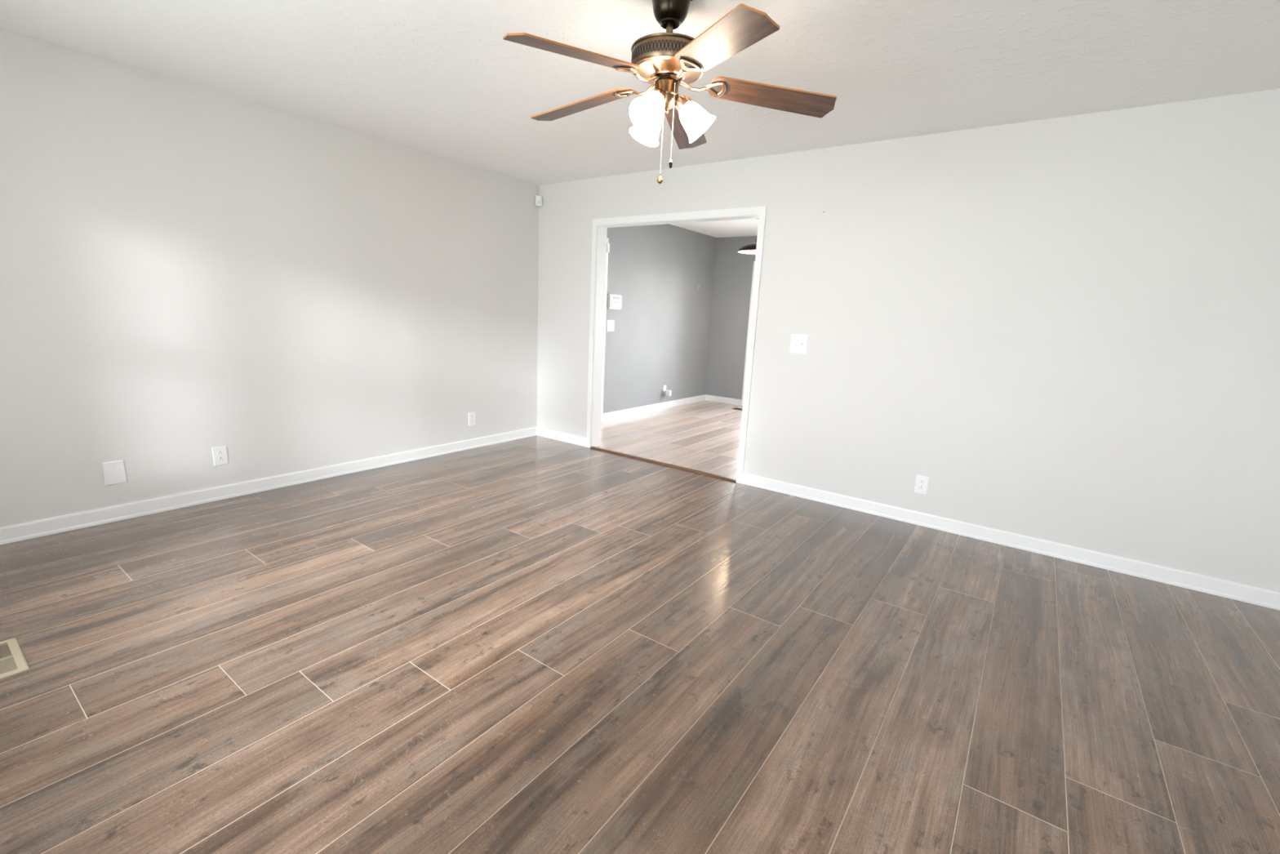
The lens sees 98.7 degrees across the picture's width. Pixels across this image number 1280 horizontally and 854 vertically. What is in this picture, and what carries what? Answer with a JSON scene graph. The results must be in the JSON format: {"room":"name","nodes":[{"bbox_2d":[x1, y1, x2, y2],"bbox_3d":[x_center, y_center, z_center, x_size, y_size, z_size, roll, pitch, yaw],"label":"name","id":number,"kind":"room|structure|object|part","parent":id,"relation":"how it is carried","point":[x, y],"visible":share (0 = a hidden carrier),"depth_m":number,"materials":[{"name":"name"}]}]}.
{"room":"empty living room","nodes":[
{"label":"empty living room","id":0,"kind":"room"},
{"bbox_2d":[0,28,716,527],"bbox_3d":[-1.438,-1.029,5.053,0.160,2.460,8.730,11,14,34],"label":"wall","id":1,"kind":"structure","parent":0,"point":[187,270],"depth_m":3.47,"materials":[{"name":"beige paint"}]},
{"bbox_2d":[102,460,127,485],"bbox_3d":[-2.956,0.259,3.094,0.007,0.132,0.090,11,14,34],"label":"blank plate","id":2,"kind":"object","parent":1,"relation":"attached to","point":[114,473],"visible":1,"depth_m":3.09,"materials":[{"name":"white plastic"}]},
{"bbox_2d":[211,445,228,466],"bbox_3d":[-2.663,0.184,3.490,0.009,0.121,0.078,11,14,34],"label":"wall outlet","id":3,"kind":"object","parent":1,"relation":"attached to","point":[220,454],"visible":1,"depth_m":3.49,"materials":[{"name":"white plastic"}]},
{"bbox_2d":[217,450,223,455],"bbox_3d":[-2.660,0.165,3.484,0.003,0.025,0.033,11,14,34],"label":"receptacle","id":4,"kind":"object","parent":3,"relation":"attached to","point":[219,452],"depth_m":3.49,"materials":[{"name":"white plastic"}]},
{"bbox_2d":[217,457,223,461],"bbox_3d":[-2.662,0.203,3.492,0.003,0.025,0.033,11,14,34],"label":"receptacle","id":5,"kind":"object","parent":3,"relation":"attached to","point":[220,459],"depth_m":3.49,"materials":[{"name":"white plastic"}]},
{"bbox_2d":[0,426,537,544],"bbox_3d":[-2.490,0.376,3.788,0.013,0.088,4.850,11,14,34],"label":"baseboard","id":6,"kind":"structure","parent":1,"relation":"attached to","point":[42,527],"depth_m":3.53,"materials":[{"name":"white paint"}]},
{"bbox_2d":[468,411,475,426],"bbox_3d":[-1.534,-0.074,5.032,0.009,0.121,0.078,11,14,34],"label":"wall outlet","id":7,"kind":"object","parent":1,"relation":"attached to","point":[472,415],"visible":1,"depth_m":5.03,"materials":[{"name":"white plastic"}]},
{"bbox_2d":[599,227,608,445],"bbox_3d":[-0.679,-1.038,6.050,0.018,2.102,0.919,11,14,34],"label":"trim","id":8,"kind":"structure","parent":1,"relation":"attached to","point":[607,239],"depth_m":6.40,"materials":[{"name":"white paint"}]},
{"bbox_2d":[606,243,609,253],"bbox_3d":[-0.362,-2.019,6.200,0.016,0.100,0.044,11,14,34],"label":"sensor","id":9,"kind":"object","parent":1,"relation":"attached to","point":[607,244],"visible":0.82,"depth_m":6.19,"materials":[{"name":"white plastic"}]},
{"bbox_2d":[606,320,614,331],"bbox_3d":[-0.342,-1.194,6.487,0.018,0.130,0.135,11,14,34],"label":"light switch","id":10,"kind":"object","parent":1,"relation":"attached to","point":[610,323],"visible":1,"depth_m":6.48,"materials":[{"name":"white plastic"}]},
{"bbox_2d":[607,293,622,309],"bbox_3d":[-0.295,-1.471,6.466,0.031,0.166,0.244,11,14,34],"label":"control box","id":11,"kind":"object","parent":1,"relation":"attached to","point":[614,301],"visible":1,"depth_m":6.44,"materials":[{"name":"white plastic"}]},
{"bbox_2d":[602,394,705,420],"bbox_3d":[0.286,-0.292,7.639,0.013,0.088,2.543,11,14,34],"label":"baseboard","id":12,"kind":"structure","parent":1,"relation":"attached to","point":[612,415],"depth_m":7.43,"materials":[{"name":"white paint"}]},
{"bbox_3d":[0.345,-0.521,7.664,0.008,0.120,0.075,11,14,34],"label":"wall outlet","id":13,"kind":"object","parent":1,"relation":"attached to","visible":0},
{"bbox_2d":[665,389,671,395],"bbox_3d":[0.396,-0.474,7.674,0.076,0.080,0.046,11,14,34],"label":"plug","id":14,"kind":"object","parent":13,"relation":"attached to","point":[668,393],"visible":1,"depth_m":7.65,"materials":[{"name":"white plastic"}]},
{"bbox_2d":[0,400,1279,853],"bbox_3d":[0.793,0.610,3.687,5.628,0.020,8.570,11,14,34],"label":"floor","id":15,"kind":"structure","parent":0,"point":[536,644],"depth_m":2.00,"materials":[{"name":"brown wood"}]},
{"bbox_2d":[0,638,29,679],"bbox_3d":[-2.255,0.818,1.919,0.287,0.006,0.134,11,14,34],"label":"floor vent","id":16,"kind":"object","parent":15,"relation":"in","point":[12,660],"visible":1,"depth_m":1.93,"materials":[{"name":"beige metal"}]},
{"bbox_2d":[0,643,17,674],"bbox_3d":[-2.255,0.819,1.920,0.232,0.001,0.086,11,14,34],"label":"grille","id":17,"kind":"object","parent":16,"relation":"attached to","point":[8,651],"depth_m":1.94,"materials":[{"name":"beige metal"}]},
{"bbox_2d":[590,445,736,482],"bbox_3d":[0.158,0.314,4.877,1.539,0.014,0.060,11,14,34],"label":"threshold strip","id":18,"kind":"object","parent":15,"relation":"on","point":[702,473],"visible":0.91,"depth_m":4.80,"materials":[{"name":"brown wood"}]},
{"bbox_2d":[0,0,1279,237],"bbox_3d":[0.925,-1.848,3.197,5.890,0.120,8.760,11,14,34],"label":"ceiling","id":19,"kind":"structure","parent":0,"point":[438,77],"depth_m":2.55,"materials":[{"name":"white paint"}]},
{"bbox_2d":[502,0,836,183],"bbox_3d":[0.059,-1.262,2.070,1.203,0.650,1.230,11,14,34],"label":"ceiling fan","id":20,"kind":"object","parent":19,"relation":"hanging from","point":[667,61],"visible":1,"depth_m":1.99,"materials":[{"name":"brown wood"}]},
{"bbox_3d":[-0.213,-1.223,1.798,0.483,0.006,0.135,-13,31,-37],"label":"blade","id":21,"kind":"part","parent":20,"relation":"part of","materials":[{"name":"brown wood"}]},
{"bbox_3d":[-0.242,-1.321,2.263,0.483,0.006,0.135,4,22,32],"label":"blade","id":22,"kind":"part","parent":20,"relation":"part of","materials":[{"name":"brown wood"}]},
{"bbox_3d":[0.035,-1.183,2.182,0.142,0.145,0.124,11,14,34],"label":"lamp shade","id":23,"kind":"part","parent":20,"relation":"part of","materials":[{"name":"white glass"}]},
{"bbox_3d":[0.037,-1.139,1.972,0.128,0.144,0.144,11,14,34],"label":"lamp shade","id":24,"kind":"part","parent":20,"relation":"part of","materials":[{"name":"white glass"}]},
{"bbox_3d":[0.048,-1.165,1.987,0.052,0.077,0.076,11,14,34],"label":"bulb","id":25,"kind":"part","parent":20,"relation":"part of","materials":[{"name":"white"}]},
{"bbox_3d":[0.083,-1.074,2.092,0.004,0.212,0.004,11,14,34],"label":"pull chain","id":26,"kind":"part","parent":20,"relation":"part of","materials":[{"name":"metal"}]},
{"bbox_3d":[0.122,-1.134,2.044,0.004,0.262,0.004,11,14,34],"label":"pull chain","id":27,"kind":"part","parent":20,"relation":"part of","materials":[{"name":"metal"}]},
{"bbox_3d":[0.200,-1.337,2.438,0.135,0.006,0.483,-7,4,15],"label":"blade","id":28,"kind":"part","parent":20,"relation":"part of","materials":[{"name":"brown wood"}]},
{"bbox_3d":[0.222,-1.153,2.080,0.138,0.144,0.130,11,14,34],"label":"lamp shade","id":29,"kind":"part","parent":20,"relation":"part of","materials":[{"name":"white glass"}]},
{"bbox_3d":[0.247,-1.178,1.686,0.135,0.006,0.483,11,13,-25],"label":"blade","id":30,"kind":"part","parent":20,"relation":"part of","materials":[{"name":"brown wood"}]},
{"bbox_3d":[0.503,-1.248,2.081,0.483,0.006,0.135,7,-1,-5],"label":"blade","id":31,"kind":"part","parent":20,"relation":"part of","materials":[{"name":"brown wood"}]},
{"bbox_2d":[737,217,758,254],"bbox_3d":[1.359,-2.210,6.309,0.434,0.398,0.434,11,14,34],"label":"pendant lamp","id":32,"kind":"object","parent":19,"relation":"hanging from","point":[750,248],"visible":0.27,"depth_m":6.25,"materials":[{"name":"brown metal"}]},
{"bbox_3d":[1.352,-2.068,6.339,0.434,0.106,0.434,11,14,34],"label":"lamp shade","id":33,"kind":"part","parent":32,"relation":"part of","materials":[{"name":"brown metal"}]},
{"bbox_2d":[705,235,757,399],"bbox_3d":[2.649,-1.320,7.395,3.790,2.460,0.120,11,14,34],"label":"wall","id":34,"kind":"structure","parent":0,"point":[733,269],"depth_m":8.22,"materials":[{"name":"grey paint"}]},
{"bbox_2d":[705,394,741,405],"bbox_3d":[2.560,-0.170,7.576,3.777,0.088,0.013,11,14,34],"label":"baseboard","id":35,"kind":"structure","parent":34,"relation":"attached to","point":[708,397],"depth_m":8.46,"materials":[{"name":"white paint"}]},
{"bbox_2d":[741,261,755,405],"bbox_3d":[2.371,-1.210,7.607,1.869,2.092,0.137,11,14,34],"label":"trim","id":36,"kind":"structure","parent":34,"relation":"attached to","point":[753,261],"depth_m":8.07,"materials":[{"name":"white paint"}]},
{"bbox_2d":[537,88,1279,591],"bbox_3d":[1.260,-0.673,3.965,5.790,2.460,0.115,11,14,34],"label":"wall","id":37,"kind":"structure","parent":0,"point":[1068,326],"depth_m":3.21,"materials":[{"name":"beige paint"}]},
{"bbox_2d":[535,195,542,206],"bbox_3d":[-0.961,-2.145,5.223,0.068,0.092,0.042,1,12,-9],"label":"detector","id":38,"kind":"object","parent":37,"relation":"attached to","point":[539,199],"visible":1,"depth_m":5.21,"materials":[{"name":"white plastic"}]},
{"bbox_2d":[586,205,767,483],"bbox_3d":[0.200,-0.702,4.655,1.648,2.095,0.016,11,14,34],"label":"trim","id":39,"kind":"structure","parent":37,"relation":"attached to","point":[761,211],"depth_m":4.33,"materials":[{"name":"white paint"}]},
{"bbox_2d":[789,333,808,354],"bbox_3d":[1.148,-0.601,3.976,0.128,0.136,0.018,11,14,34],"label":"light switch","id":40,"kind":"object","parent":37,"relation":"attached to","point":[799,343],"visible":1,"depth_m":3.98,"materials":[{"name":"white plastic"}]},
{"bbox_2d":[537,426,1279,609],"bbox_3d":[1.167,0.476,4.151,5.550,0.088,0.013,11,14,34],"label":"baseboard","id":41,"kind":"structure","parent":37,"relation":"attached to","point":[1205,584],"depth_m":3.33,"materials":[{"name":"white paint"}]},
{"bbox_2d":[914,474,929,494],"bbox_3d":[1.859,0.381,3.630,0.076,0.121,0.009,11,14,34],"label":"wall outlet","id":42,"kind":"object","parent":37,"relation":"attached to","point":[922,482],"visible":1,"depth_m":3.63,"materials":[{"name":"white plastic"}]}
]}

